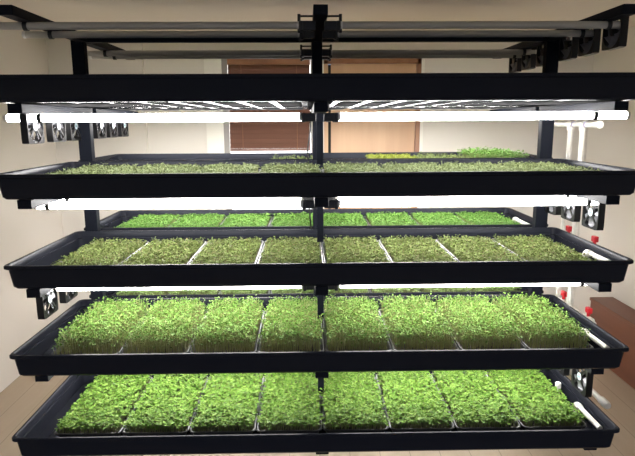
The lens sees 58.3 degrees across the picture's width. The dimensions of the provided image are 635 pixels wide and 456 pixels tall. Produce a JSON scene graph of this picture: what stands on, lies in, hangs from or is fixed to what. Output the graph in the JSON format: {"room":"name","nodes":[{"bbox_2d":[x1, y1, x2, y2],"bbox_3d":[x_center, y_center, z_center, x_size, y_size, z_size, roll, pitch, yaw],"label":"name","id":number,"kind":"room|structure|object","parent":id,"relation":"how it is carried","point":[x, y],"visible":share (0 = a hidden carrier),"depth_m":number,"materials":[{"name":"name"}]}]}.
{"room":"indoor vertical farm","nodes":[
{"label":"indoor vertical farm","id":0,"kind":"room"},
{"bbox_2d":[0,30,69,392],"bbox_3d":[-2.100,0.284,1.496,0.100,2.390,6.700,0,11,-1],"label":"wall","id":1,"kind":"structure","parent":0,"point":[23,232],"depth_m":3.99,"materials":[{"name":"paint"}]},
{"bbox_2d":[0,0,634,38],"bbox_3d":[0.113,-0.959,1.308,4.540,0.100,6.700,0,11,-1],"label":"ceiling","id":2,"kind":"structure","parent":0,"point":[53,10],"depth_m":3.37,"materials":[{"name":"beige"}]},
{"bbox_2d":[0,369,634,455],"bbox_3d":[0.125,1.489,1.762,4.540,0.100,6.700,0,11,-1],"label":"floor","id":3,"kind":"structure","parent":0,"point":[22,398],"depth_m":3.33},
{"bbox_2d":[0,4,634,453],"bbox_3d":[0.003,0.114,2.970,2.424,2.166,1.480,0,11,-1],"label":"rack","id":4,"kind":"object","parent":3,"relation":"on","point":[320,11],"visible":0.41,"depth_m":2.74,"materials":[{"name":"black"}]},
{"bbox_2d":[19,114,44,143],"bbox_3d":[-1.175,-0.416,2.335,0.038,0.140,0.140,0,11,-1],"label":"fan","id":5,"kind":"object","parent":4,"relation":"attached to","point":[26,127],"visible":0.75,"depth_m":2.30,"materials":[{"name":"plastic"}]},
{"bbox_2d":[36,291,57,319],"bbox_3d":[-1.171,0.308,2.456,0.038,0.140,0.140,0,11,-1],"label":"fan","id":6,"kind":"object","parent":4,"relation":"attached to","point":[51,298],"visible":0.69,"depth_m":2.44,"materials":[{"name":"plastic"}]},
{"bbox_2d":[45,122,66,141],"bbox_3d":[-1.180,-0.457,2.556,0.038,0.140,0.140,0,11,-1],"label":"fan","id":7,"kind":"object","parent":4,"relation":"attached to","point":[51,127],"visible":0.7,"depth_m":2.54,"materials":[{"name":"plastic"}]},
{"bbox_2d":[59,291,77,302],"bbox_3d":[-1.176,0.268,2.671,0.038,0.140,0.140,0,11,-1],"label":"fan","id":8,"kind":"object","parent":4,"relation":"attached to","point":[63,298],"visible":0.2,"depth_m":2.63,"materials":[{"name":"plastic"}]},
{"bbox_2d":[65,122,81,140],"bbox_3d":[-1.183,-0.493,2.748,0.038,0.140,0.140,0,11,-1],"label":"fan","id":9,"kind":"object","parent":4,"relation":"attached to","point":[73,126],"visible":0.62,"depth_m":2.72,"materials":[{"name":"plastic"}]},
{"bbox_2d":[93,122,106,138],"bbox_3d":[-1.190,-0.556,3.087,0.038,0.140,0.140,0,11,-1],"label":"fan","id":10,"kind":"object","parent":4,"relation":"attached to","point":[97,126],"visible":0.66,"depth_m":3.07,"materials":[{"name":"plastic"}]},
{"bbox_2d":[106,122,117,137],"bbox_3d":[-1.194,-0.591,3.279,0.038,0.140,0.140,0,11,-1],"label":"fan","id":11,"kind":"object","parent":4,"relation":"attached to","point":[111,128],"visible":0.62,"depth_m":3.26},
{"bbox_2d":[0,14,315,32],"bbox_3d":[-0.641,-0.786,2.191,1.300,0.070,0.042,0,11,-1],"label":"tube","id":12,"kind":"object","parent":4,"relation":"hanging from","point":[301,26],"visible":0.99,"depth_m":2.18,"materials":[{"name":"beige"}]},
{"bbox_2d":[299,21,315,31],"bbox_3d":[-0.040,-0.780,2.203,0.065,0.038,0.042,0,11,-1],"label":"socket","id":13,"kind":"object","parent":12,"relation":"attached to","point":[303,25],"depth_m":2.19,"materials":[{"name":"black plastic"}]},
{"bbox_2d":[3,113,315,122],"bbox_3d":[-0.633,-0.444,2.305,1.254,0.039,0.042,0,11,-1],"label":"tube","id":14,"kind":"object","parent":4,"relation":"attached to","point":[40,118],"visible":0.99,"depth_m":2.29,"materials":[{"name":"white"}]},
{"bbox_2d":[22,31,314,40],"bbox_3d":[-0.618,-0.826,2.407,1.245,0.070,0.042,0,11,-1],"label":"tube","id":15,"kind":"object","parent":4,"relation":"hanging from","point":[25,34],"visible":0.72,"depth_m":2.40,"materials":[{"name":"beige"}]},
{"bbox_2d":[34,200,315,209],"bbox_3d":[-0.589,-0.094,2.371,1.169,0.039,0.042,0,11,-1],"label":"tube","id":16,"kind":"object","parent":4,"relation":"attached to","point":[304,204],"visible":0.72,"depth_m":2.36,"materials":[{"name":"white"}]},
{"bbox_2d":[51,286,314,291],"bbox_3d":[-0.587,0.251,2.435,1.169,0.039,0.042,0,11,-1],"label":"tube","id":17,"kind":"object","parent":4,"relation":"attached to","point":[305,288],"visible":0.27,"depth_m":2.42,"materials":[{"name":"white"}]},
{"bbox_2d":[56,197,313,201],"bbox_3d":[-0.593,-0.130,2.567,1.169,0.039,0.042,0,11,-1],"label":"tube","id":18,"kind":"object","parent":4,"relation":"attached to","point":[300,198],"visible":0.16,"depth_m":2.55,"materials":[{"name":"white"}]},
{"bbox_2d":[70,45,311,57],"bbox_3d":[-0.663,-0.946,3.056,1.310,0.070,0.042,0,11,-1],"label":"tube","id":19,"kind":"object","parent":4,"relation":"hanging from","point":[302,53],"visible":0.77,"depth_m":3.05,"materials":[{"name":"beige"}]},
{"bbox_2d":[89,49,311,60],"bbox_3d":[-0.643,-0.973,3.204,1.265,0.070,0.042,0,11,-1],"label":"tube","id":20,"kind":"object","parent":4,"relation":"hanging from","point":[91,57],"visible":0.48,"depth_m":3.19,"materials":[{"name":"beige"}]},
{"bbox_2d":[92,105,538,110],"bbox_3d":[-0.008,-0.711,3.160,2.452,0.100,0.615,0,11,-1],"label":"tray","id":21,"kind":"object","parent":4,"relation":"on","point":[485,106],"visible":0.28,"depth_m":3.00,"materials":[{"name":"black plastic"}]},
{"bbox_2d":[12,369,619,455],"bbox_3d":[-0.002,0.807,2.640,2.452,0.100,0.731,0,11,-1],"label":"tray","id":22,"kind":"object","parent":4,"relation":"on","point":[36,436],"visible":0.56,"depth_m":2.30,"materials":[{"name":"black plastic"}]},
{"bbox_2d":[54,375,152,436],"bbox_3d":[-0.960,0.800,2.619,0.306,0.089,0.552,0,11,-1],"label":"tray","id":23,"kind":"object","parent":22,"relation":"in","point":[107,404],"visible":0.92,"depth_m":2.53,"materials":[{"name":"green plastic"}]},
{"bbox_2d":[121,374,207,435],"bbox_3d":[-0.688,0.799,2.627,0.303,0.085,0.546,0,11,-1],"label":"tray","id":24,"kind":"object","parent":22,"relation":"in","point":[168,404],"visible":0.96,"depth_m":2.53,"materials":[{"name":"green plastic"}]},
{"bbox_2d":[188,373,264,434],"bbox_3d":[-0.405,0.795,2.632,0.296,0.087,0.550,0,11,-1],"label":"tray","id":25,"kind":"object","parent":22,"relation":"in","point":[229,404],"visible":0.97,"depth_m":2.54,"materials":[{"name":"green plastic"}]},
{"bbox_2d":[257,372,322,433],"bbox_3d":[-0.124,0.793,2.637,0.292,0.088,0.553,0,11,-1],"label":"tray","id":26,"kind":"object","parent":22,"relation":"in","point":[290,404],"visible":0.94,"depth_m":2.54,"materials":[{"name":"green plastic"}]},
{"bbox_2d":[320,372,389,432],"bbox_3d":[0.154,0.790,2.642,0.306,0.089,0.552,0,11,-1],"label":"tray","id":27,"kind":"object","parent":22,"relation":"in","point":[351,401],"visible":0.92,"depth_m":2.54,"materials":[{"name":"green plant"}]},
{"bbox_2d":[376,371,454,431],"bbox_3d":[0.442,0.790,2.645,0.303,0.085,0.546,0,11,-1],"label":"tray","id":28,"kind":"object","parent":22,"relation":"in","point":[412,401],"visible":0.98,"depth_m":2.55,"materials":[{"name":"green plant"}]},
{"bbox_2d":[432,370,520,430],"bbox_3d":[0.719,0.787,2.649,0.296,0.087,0.550,0,11,-1],"label":"tray","id":29,"kind":"object","parent":22,"relation":"in","point":[475,404],"visible":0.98,"depth_m":2.55,"materials":[{"name":"green plant"}]},
{"bbox_2d":[485,370,586,429],"bbox_3d":[0.998,0.784,2.654,0.292,0.088,0.553,0,11,-1],"label":"tray","id":30,"kind":"object","parent":22,"relation":"in","point":[539,405],"visible":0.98,"depth_m":2.56,"materials":[{"name":"green plant"}]},
{"bbox_2d":[574,402,602,428],"bbox_3d":[1.176,0.832,2.490,0.029,0.066,0.232,0,11,-1],"label":"drain pipe","id":31,"kind":"object","parent":22,"relation":"in","point":[577,405],"visible":0.7,"depth_m":2.47,"materials":[{"name":"white plastic"}]},
{"bbox_2d":[84,207,547,230],"bbox_3d":[-0.004,-0.015,3.289,2.452,0.100,0.615,0,11,-1],"label":"tray","id":32,"kind":"object","parent":4,"relation":"on","point":[108,223],"visible":0.27,"depth_m":3.55,"materials":[{"name":"black plastic"}]},
{"bbox_2d":[114,213,181,227],"bbox_3d":[-0.969,-0.015,3.271,0.280,0.072,0.542,0,11,-1],"label":"tray","id":33,"kind":"object","parent":32,"relation":"in","point":[146,220],"visible":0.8,"depth_m":3.29,"materials":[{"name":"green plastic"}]},
{"bbox_2d":[167,213,226,226],"bbox_3d":[-0.691,-0.018,3.277,0.276,0.073,0.543,0,11,-1],"label":"tray","id":34,"kind":"object","parent":32,"relation":"in","point":[192,220],"visible":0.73,"depth_m":3.29,"materials":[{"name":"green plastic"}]},
{"bbox_2d":[218,212,272,226],"bbox_3d":[-0.411,-0.020,3.281,0.276,0.072,0.541,0,11,-1],"label":"tray","id":35,"kind":"object","parent":32,"relation":"in","point":[233,220],"visible":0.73,"depth_m":3.30,"materials":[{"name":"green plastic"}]},
{"bbox_2d":[270,211,312,225],"bbox_3d":[-0.133,-0.022,3.285,0.280,0.072,0.542,0,11,-1],"label":"tray","id":36,"kind":"object","parent":32,"relation":"in","point":[294,219],"visible":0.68,"depth_m":3.31,"materials":[{"name":"green plant"}]},
{"bbox_2d":[323,212,368,225],"bbox_3d":[0.149,-0.025,3.288,0.276,0.073,0.543,0,11,-1],"label":"tray","id":37,"kind":"object","parent":32,"relation":"in","point":[333,219],"visible":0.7,"depth_m":3.29,"materials":[{"name":"green plant"}]},
{"bbox_2d":[364,211,419,225],"bbox_3d":[0.429,-0.026,3.295,0.276,0.072,0.541,0,11,-1],"label":"tray","id":38,"kind":"object","parent":32,"relation":"in","point":[377,219],"visible":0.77,"depth_m":3.32,"materials":[{"name":"green plant"}]},
{"bbox_2d":[409,211,472,224],"bbox_3d":[0.711,-0.029,3.300,0.280,0.072,0.542,0,11,-1],"label":"microgreens","id":39,"kind":"object","parent":32,"relation":"in","point":[426,218],"visible":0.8,"depth_m":3.32,"materials":[{"name":"green plant"}]},
{"bbox_2d":[454,211,519,224],"bbox_3d":[0.989,-0.032,3.307,0.276,0.073,0.543,0,11,-1],"label":"microgreens","id":40,"kind":"object","parent":32,"relation":"in","point":[478,218],"visible":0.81,"depth_m":3.32,"materials":[{"name":"green plant"}]},
{"bbox_2d":[79,152,552,160],"bbox_3d":[-0.006,-0.360,3.225,2.452,0.100,0.615,0,11,-1],"label":"tray","id":41,"kind":"object","parent":4,"relation":"on","point":[351,155],"visible":0.09,"depth_m":3.49,"materials":[{"name":"black plastic"}]},
{"bbox_2d":[366,153,418,157],"bbox_3d":[0.427,-0.377,3.232,0.278,0.082,0.542,0,11,-1],"label":"plants","id":42,"kind":"object","parent":41,"relation":"in","point":[390,155],"visible":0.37,"depth_m":3.27,"materials":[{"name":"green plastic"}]},
{"bbox_2d":[89,286,543,298],"bbox_3d":[-0.002,0.345,3.356,2.452,0.100,0.615,0,11,-1],"label":"tray","id":43,"kind":"object","parent":4,"relation":"on","point":[111,294],"visible":0.11,"depth_m":3.05,"materials":[{"name":"black plastic"}]},
{"bbox_2d":[116,290,171,294],"bbox_3d":[-0.967,0.331,3.333,0.296,0.102,0.550,0,11,-1],"label":"tray","id":44,"kind":"object","parent":43,"relation":"in","point":[125,292],"visible":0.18,"depth_m":3.11,"materials":[{"name":"green plastic"}]},
{"bbox_2d":[167,289,220,294],"bbox_3d":[-0.687,0.328,3.345,0.280,0.102,0.551,0,11,-1],"label":"tray","id":45,"kind":"object","parent":43,"relation":"in","point":[192,291],"visible":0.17,"depth_m":3.12,"materials":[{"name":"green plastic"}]},
{"bbox_2d":[220,289,270,293],"bbox_3d":[-0.411,0.326,3.346,0.296,0.102,0.550,0,11,-1],"label":"tray","id":46,"kind":"object","parent":43,"relation":"in","point":[223,291],"visible":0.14,"depth_m":3.12,"materials":[{"name":"green plant"}]},
{"bbox_2d":[270,288,312,293],"bbox_3d":[-0.131,0.325,3.345,0.280,0.102,0.551,0,11,-1],"label":"tray","id":47,"kind":"object","parent":43,"relation":"in","point":[290,290],"visible":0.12,"depth_m":3.12,"materials":[{"name":"green plant"}]},
{"bbox_2d":[328,288,369,292],"bbox_3d":[0.153,0.322,3.353,0.296,0.102,0.550,0,11,-1],"label":"tray","id":48,"kind":"object","parent":43,"relation":"in","point":[340,290],"visible":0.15,"depth_m":3.13,"materials":[{"name":"green plant"}]},
{"bbox_2d":[368,287,420,292],"bbox_3d":[0.433,0.319,3.364,0.280,0.102,0.551,0,11,-1],"label":"tray","id":49,"kind":"object","parent":43,"relation":"in","point":[389,289],"visible":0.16,"depth_m":3.13,"materials":[{"name":"green plant"}]},
{"bbox_2d":[417,287,471,291],"bbox_3d":[0.709,0.317,3.366,0.296,0.102,0.550,0,11,-1],"label":"tray","id":50,"kind":"object","parent":43,"relation":"in","point":[423,289],"visible":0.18,"depth_m":3.13,"materials":[{"name":"green plant"}]},
{"bbox_2d":[466,286,520,291],"bbox_3d":[0.989,0.316,3.365,0.280,0.102,0.551,0,11,-1],"label":"tray","id":51,"kind":"object","parent":43,"relation":"in","point":[487,288],"visible":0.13,"depth_m":3.14,"materials":[{"name":"green plant"}]},
{"bbox_2d":[0,72,634,107],"bbox_3d":[0.007,-0.573,2.411,2.452,0.100,0.731,0,11,-1],"label":"tray","id":52,"kind":"object","parent":4,"relation":"on","point":[285,89],"visible":0.96,"depth_m":2.07,"materials":[{"name":"black plastic"}]},
{"bbox_2d":[0,159,634,199],"bbox_3d":[0.008,-0.224,2.486,2.452,0.100,0.731,0,11,-1],"label":"tray","id":53,"kind":"object","parent":4,"relation":"on","point":[30,183],"visible":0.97,"depth_m":2.14,"materials":[{"name":"black plastic"}]},
{"bbox_2d":[45,162,140,173],"bbox_3d":[-0.960,-0.228,2.466,0.279,0.083,0.541,0,11,-1],"label":"seedlings","id":54,"kind":"object","parent":53,"relation":"in","point":[92,169],"visible":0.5,"depth_m":2.45,"materials":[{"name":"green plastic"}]},
{"bbox_2d":[110,162,200,173],"bbox_3d":[-0.678,-0.230,2.470,0.276,0.081,0.543,0,11,-1],"label":"seedlings","id":55,"kind":"object","parent":53,"relation":"in","point":[156,168],"visible":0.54,"depth_m":2.45,"materials":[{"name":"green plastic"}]},
{"bbox_2d":[187,162,260,172],"bbox_3d":[-0.398,-0.234,2.476,0.276,0.085,0.540,0,11,-1],"label":"tray","id":56,"kind":"object","parent":53,"relation":"in","point":[216,168],"visible":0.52,"depth_m":2.46,"materials":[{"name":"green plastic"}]},
{"bbox_2d":[258,161,322,172],"bbox_3d":[-0.117,-0.236,2.482,0.279,0.083,0.541,0,11,-1],"label":"tray","id":57,"kind":"object","parent":53,"relation":"in","point":[278,168],"visible":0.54,"depth_m":2.46,"materials":[{"name":"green plant"}]},
{"bbox_2d":[321,161,391,171],"bbox_3d":[0.162,-0.237,2.489,0.276,0.081,0.543,0,11,-1],"label":"plants","id":58,"kind":"object","parent":53,"relation":"in","point":[333,167],"visible":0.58,"depth_m":2.48,"materials":[{"name":"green plant"}]},
{"bbox_2d":[381,161,456,171],"bbox_3d":[0.442,-0.241,2.492,0.276,0.085,0.540,0,11,-1],"label":"plants","id":59,"kind":"object","parent":53,"relation":"in","point":[407,167],"visible":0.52,"depth_m":2.48,"materials":[{"name":"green plant"}]},
{"bbox_2d":[441,160,526,170],"bbox_3d":[0.720,-0.242,2.496,0.279,0.083,0.541,0,11,-1],"label":"microgreens","id":60,"kind":"object","parent":53,"relation":"in","point":[476,166],"visible":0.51,"depth_m":2.49,"materials":[{"name":"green plant"}]},
{"bbox_2d":[498,160,603,170],"bbox_3d":[1.001,-0.243,2.500,0.276,0.081,0.543,0,11,-1],"label":"microgreens","id":61,"kind":"object","parent":53,"relation":"in","point":[549,166],"visible":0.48,"depth_m":2.47,"materials":[{"name":"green plant"}]},
{"bbox_2d":[3,227,633,288],"bbox_3d":[0.010,0.120,2.560,2.452,0.100,0.731,0,11,-1],"label":"tray","id":62,"kind":"object","parent":4,"relation":"on","point":[34,270],"visible":0.73,"depth_m":2.23,"materials":[{"name":"black plastic"}]},
{"bbox_2d":[51,237,147,264],"bbox_3d":[-0.957,0.120,2.541,0.276,0.072,0.541,0,11,-1],"label":"tray","id":63,"kind":"object","parent":62,"relation":"in","point":[99,252],"visible":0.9,"depth_m":2.52,"materials":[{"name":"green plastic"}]},
{"bbox_2d":[118,237,206,264],"bbox_3d":[-0.679,0.118,2.546,0.280,0.072,0.539,0,11,-1],"label":"tray","id":64,"kind":"object","parent":62,"relation":"in","point":[181,251],"visible":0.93,"depth_m":2.52,"materials":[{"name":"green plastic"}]},
{"bbox_2d":[189,236,263,263],"bbox_3d":[-0.397,0.116,2.551,0.276,0.071,0.539,0,11,-1],"label":"tray","id":65,"kind":"object","parent":62,"relation":"in","point":[216,251],"visible":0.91,"depth_m":2.52,"materials":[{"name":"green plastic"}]},
{"bbox_2d":[257,236,322,263],"bbox_3d":[-0.117,0.113,2.557,0.276,0.072,0.541,0,11,-1],"label":"tray","id":66,"kind":"object","parent":62,"relation":"in","point":[301,250],"visible":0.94,"depth_m":2.53,"materials":[{"name":"green plant"}]},
{"bbox_2d":[322,235,390,262],"bbox_3d":[0.165,0.111,2.561,0.280,0.072,0.539,0,11,-1],"label":"tray","id":67,"kind":"object","parent":62,"relation":"in","point":[356,249],"visible":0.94,"depth_m":2.53,"materials":[{"name":"green plant"}]},
{"bbox_2d":[378,235,457,261],"bbox_3d":[0.443,0.109,2.566,0.276,0.071,0.539,0,11,-1],"label":"tray","id":68,"kind":"object","parent":62,"relation":"in","point":[411,249],"visible":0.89,"depth_m":2.53,"materials":[{"name":"green plant"}]},
{"bbox_2d":[435,234,525,261],"bbox_3d":[0.723,0.106,2.571,0.276,0.072,0.541,0,11,-1],"label":"tray","id":69,"kind":"object","parent":62,"relation":"in","point":[470,249],"visible":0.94,"depth_m":2.54,"materials":[{"name":"green plant"}]},
{"bbox_2d":[492,234,596,260],"bbox_3d":[1.001,0.104,2.576,0.280,0.072,0.539,0,11,-1],"label":"tray","id":70,"kind":"object","parent":62,"relation":"in","point":[540,248],"visible":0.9,"depth_m":2.55,"materials":[{"name":"green plant"}]},
{"bbox_2d":[9,294,628,375],"bbox_3d":[0.012,0.470,2.596,2.452,0.100,0.731,0,11,-1],"label":"tray","id":71,"kind":"object","parent":4,"relation":"on","point":[34,357],"visible":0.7,"depth_m":2.26,"materials":[{"name":"black plastic"}]},
{"bbox_2d":[51,296,149,354],"bbox_3d":[-0.952,0.435,2.569,0.295,0.145,0.562,0,11,-1],"label":"tray","id":72,"kind":"object","parent":71,"relation":"in","point":[100,333],"visible":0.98,"depth_m":2.45,"materials":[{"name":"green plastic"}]},
{"bbox_2d":[120,296,207,353],"bbox_3d":[-0.678,0.435,2.572,0.302,0.140,0.559,0,11,-1],"label":"tray","id":73,"kind":"object","parent":71,"relation":"in","point":[166,329],"visible":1,"depth_m":2.45,"materials":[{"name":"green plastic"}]},
{"bbox_2d":[188,294,264,352],"bbox_3d":[-0.394,0.434,2.577,0.296,0.139,0.560,0,11,-1],"label":"tray","id":74,"kind":"object","parent":71,"relation":"in","point":[230,328],"visible":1,"depth_m":2.45,"materials":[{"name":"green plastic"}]},
{"bbox_2d":[257,295,324,351],"bbox_3d":[-0.111,0.430,2.583,0.304,0.141,0.561,0,11,-1],"label":"tray","id":75,"kind":"object","parent":71,"relation":"in","point":[289,329],"visible":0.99,"depth_m":2.45,"materials":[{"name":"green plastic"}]},
{"bbox_2d":[323,293,391,350],"bbox_3d":[0.162,0.425,2.593,0.295,0.145,0.562,0,11,-1],"label":"tray","id":76,"kind":"object","parent":71,"relation":"in","point":[360,327],"visible":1,"depth_m":2.46,"materials":[{"name":"green plant"}]},
{"bbox_2d":[379,292,460,350],"bbox_3d":[0.448,0.424,2.602,0.302,0.140,0.559,0,11,-1],"label":"tray","id":77,"kind":"object","parent":71,"relation":"in","point":[415,326],"visible":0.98,"depth_m":2.48,"materials":[{"name":"green plant"}]},
{"bbox_2d":[434,292,525,349],"bbox_3d":[0.724,0.423,2.606,0.296,0.139,0.560,0,11,-1],"label":"tray","id":78,"kind":"object","parent":71,"relation":"in","point":[480,327],"visible":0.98,"depth_m":2.48,"materials":[{"name":"green plant"}]},
{"bbox_2d":[492,292,593,348],"bbox_3d":[1.001,0.419,2.610,0.304,0.141,0.561,0,11,-1],"label":"tray","id":79,"kind":"object","parent":71,"relation":"in","point":[540,328],"visible":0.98,"depth_m":2.48,"materials":[{"name":"green plant"}]},
{"bbox_2d":[322,48,521,60],"bbox_3d":[0.589,-0.984,3.225,1.200,0.070,0.042,0,11,-1],"label":"tube","id":80,"kind":"object","parent":4,"relation":"hanging from","point":[337,56],"visible":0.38,"depth_m":3.22,"materials":[{"name":"beige"}]},
{"bbox_2d":[322,45,536,57],"bbox_3d":[0.592,-0.956,3.078,1.200,0.070,0.042,0,11,-1],"label":"tube","id":81,"kind":"object","parent":4,"relation":"hanging from","point":[329,53],"visible":0.84,"depth_m":3.07,"materials":[{"name":"beige"}]},
{"bbox_2d":[328,196,575,199],"bbox_3d":[0.608,-0.140,2.588,1.169,0.039,0.042,0,11,-1],"label":"tube","id":82,"kind":"object","parent":4,"relation":"attached to","point":[436,197],"visible":0.2,"depth_m":2.57,"materials":[{"name":"white"}]},
{"bbox_2d":[328,283,584,290],"bbox_3d":[0.613,0.241,2.456,1.169,0.039,0.042,0,11,-1],"label":"tube","id":83,"kind":"object","parent":4,"relation":"attached to","point":[335,288],"visible":0.28,"depth_m":2.44,"materials":[{"name":"white"}]},
{"bbox_2d":[322,30,593,40],"bbox_3d":[0.604,-0.836,2.429,1.200,0.070,0.042,0,11,-1],"label":"tube","id":84,"kind":"object","parent":4,"relation":"hanging from","point":[334,35],"visible":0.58,"depth_m":2.42,"materials":[{"name":"beige"}]},
{"bbox_2d":[324,198,597,209],"bbox_3d":[0.612,-0.104,2.392,1.169,0.039,0.042,0,11,-1],"label":"tube","id":85,"kind":"object","parent":4,"relation":"attached to","point":[335,203],"visible":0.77,"depth_m":2.38,"materials":[{"name":"white"}]},
{"bbox_2d":[324,14,620,32],"bbox_3d":[0.609,-0.796,2.213,1.200,0.070,0.042,0,11,-1],"label":"tube","id":86,"kind":"object","parent":4,"relation":"hanging from","point":[337,26],"visible":0.9,"depth_m":2.20,"materials":[{"name":"beige"}]},
{"bbox_2d":[324,21,340,31],"bbox_3d":[0.057,-0.780,2.205,0.065,0.038,0.042,0,11,-1],"label":"socket","id":87,"kind":"object","parent":86,"relation":"attached to","point":[328,25],"depth_m":2.19,"materials":[{"name":"black plastic"}]},
{"bbox_2d":[324,111,630,121],"bbox_3d":[0.652,-0.455,2.328,1.254,0.039,0.042,0,11,-1],"label":"tube","id":88,"kind":"object","parent":4,"relation":"attached to","point":[338,116],"visible":1,"depth_m":2.31,"materials":[{"name":"white"}]},
{"bbox_2d":[457,146,528,157],"bbox_3d":[0.987,-0.401,3.242,0.290,0.121,0.555,0,11,-1],"label":"microgreens","id":89,"kind":"object","parent":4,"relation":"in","point":[480,153],"visible":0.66,"depth_m":3.12,"materials":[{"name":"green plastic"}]},
{"bbox_2d":[509,58,521,72],"bbox_3d":[1.161,-0.987,3.353,0.038,0.140,0.140,0,11,-1],"label":"fan","id":90,"kind":"object","parent":4,"relation":"attached to","point":[514,64],"visible":0.56,"depth_m":3.34,"materials":[{"name":"plastic"}]},
{"bbox_2d":[521,47,536,69],"bbox_3d":[1.165,-0.949,3.151,0.038,0.140,0.140,0,11,-1],"label":"fan","id":91,"kind":"object","parent":4,"relation":"attached to","point":[528,62],"visible":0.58,"depth_m":3.13,"materials":[{"name":"plastic"}]},
{"bbox_2d":[558,37,578,60],"bbox_3d":[1.175,-0.861,2.674,0.038,0.140,0.140,0,11,-1],"label":"fan","id":92,"kind":"object","parent":4,"relation":"attached to","point":[568,49],"visible":0.73,"depth_m":2.66,"materials":[{"name":"plastic"}]},
{"bbox_2d":[561,197,580,221],"bbox_3d":[1.191,-0.106,2.662,0.038,0.140,0.140,0,11,-1],"label":"fan","id":93,"kind":"object","parent":4,"relation":"attached to","point":[572,213],"visible":0.49,"depth_m":2.64,"materials":[{"name":"plastic"}]},
{"bbox_2d":[571,369,593,396],"bbox_3d":[1.199,0.669,2.569,0.038,0.140,0.140,0,11,-1],"label":"fan","id":94,"kind":"object","parent":4,"relation":"attached to","point":[582,381],"visible":0.77,"depth_m":2.55,"materials":[{"name":"plastic"}]},
{"bbox_2d":[578,29,600,56],"bbox_3d":[1.178,-0.825,2.478,0.038,0.140,0.140,0,11,-1],"label":"fan","id":95,"kind":"object","parent":4,"relation":"attached to","point":[587,46],"visible":0.67,"depth_m":2.46,"materials":[{"name":"plastic"}]},
{"bbox_2d":[582,203,605,229],"bbox_3d":[1.195,-0.068,2.455,0.038,0.140,0.140,0,11,-1],"label":"fan","id":96,"kind":"object","parent":4,"relation":"attached to","point":[593,218],"visible":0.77,"depth_m":2.44,"materials":[{"name":"plastic"}]},
{"bbox_2d":[602,17,628,50],"bbox_3d":[1.182,-0.786,2.271,0.038,0.140,0.140,0,11,-1],"label":"fan","id":97,"kind":"object","parent":4,"relation":"attached to","point":[612,39],"visible":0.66,"depth_m":2.25,"materials":[{"name":"plastic"}]},
{"bbox_2d":[556,131,572,296],"bbox_3d":[1.303,0.330,3.076,0.034,1.689,0.034,0,11,-1],"label":"pipe","id":98,"kind":"object","parent":3,"relation":"on","point":[570,133],"visible":0.13,"depth_m":2.94,"materials":[{"name":"white plastic"}]},
{"bbox_2d":[554,121,603,130],"bbox_3d":[1.299,-0.520,2.895,0.035,0.048,0.545,0,11,-1],"label":"pipe","id":99,"kind":"object","parent":98,"relation":"on","point":[582,125],"visible":0.9,"depth_m":2.79,"materials":[{"name":"white plastic"}]},
{"bbox_2d":[569,369,610,408],"bbox_3d":[1.310,0.755,2.860,0.037,0.037,0.580,0,11,-1],"label":"stub","id":100,"kind":"object","parent":98,"relation":"attached to","point":[601,400],"visible":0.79,"depth_m":2.62,"materials":[{"name":"white plastic"}]},
{"bbox_2d":[566,131,585,304],"bbox_3d":[1.305,0.354,2.948,0.034,1.689,0.034,0,11,-1],"label":"pipe","id":101,"kind":"object","parent":3,"relation":"on","point":[582,133],"visible":0.16,"depth_m":2.87,"materials":[{"name":"white plastic"}]},
{"bbox_2d":[558,290,596,323],"bbox_3d":[1.307,0.399,2.885,0.040,0.082,0.400,0,11,-1],"label":"pipe","id":102,"kind":"object","parent":101,"relation":"attached to","point":[588,310],"visible":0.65,"depth_m":2.77,"materials":[{"name":"white plastic"}]},
{"bbox_2d":[590,297,634,388],"bbox_3d":[2.168,0.882,3.540,0.178,0.425,1.660,0,11,-1],"label":"wooden chest","id":103,"kind":"object","parent":3,"relation":"on","point":[615,317],"visible":0.76,"depth_m":3.94,"materials":[{"name":"brown wood"}]},
{"bbox_2d":[143,38,593,306],"bbox_3d":[0.057,-0.336,4.779,4.340,2.390,0.100,0,11,-1],"label":"wall","id":104,"kind":"structure","parent":0,"point":[438,135],"depth_m":4.63,"materials":[{"name":"paint"}]},
{"bbox_2d":[46,38,151,306],"bbox_3d":[-1.742,-0.309,4.681,0.738,2.390,0.035,0,11,-1],"label":"wall","id":105,"kind":"structure","parent":104,"relation":"attached to","point":[58,50],"depth_m":4.59,"materials":[{"name":"paint"}]},
{"bbox_2d":[204,59,225,209],"bbox_3d":[-0.825,-0.254,4.712,0.137,2.262,0.030,0,11,-1],"label":"trim","id":106,"kind":"structure","parent":104,"relation":"attached to","point":[215,130],"depth_m":4.60,"materials":[{"name":"white paint"}]},
{"bbox_2d":[221,59,312,209],"bbox_3d":[-0.387,-0.700,4.672,0.745,1.350,0.082,0,11,-1],"label":"window","id":107,"kind":"structure","parent":104,"relation":"in","point":[224,65],"depth_m":4.64,"materials":[{"name":"white"}]},
{"bbox_2d":[227,59,309,150],"bbox_3d":[-0.385,-0.991,4.577,0.656,0.740,0.040,0,11,-1],"label":"blind","id":108,"kind":"object","parent":107,"relation":"attached to","point":[244,135],"visible":0.58,"depth_m":4.61,"materials":[{"name":"wood"}]},
{"bbox_2d":[324,58,421,207],"bbox_3d":[0.446,-0.271,4.769,0.780,2.262,0.080,0,11,-1],"label":"trim","id":109,"kind":"structure","parent":104,"relation":"attached to","point":[418,61],"depth_m":4.54,"materials":[{"name":"wood"}]},
{"bbox_2d":[331,64,415,208],"bbox_3d":[0.458,-0.259,4.738,0.689,2.250,0.145,0,11,-1],"label":"door","id":110,"kind":"structure","parent":104,"relation":"in","point":[346,136],"depth_m":4.67,"materials":[{"name":"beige wood"}]},
{"bbox_2d":[574,26,634,313],"bbox_3d":[2.339,0.247,1.575,0.100,2.390,6.700,0,11,-1],"label":"wall","id":111,"kind":"structure","parent":0,"point":[613,144],"depth_m":4.24,"materials":[{"name":"paint"}]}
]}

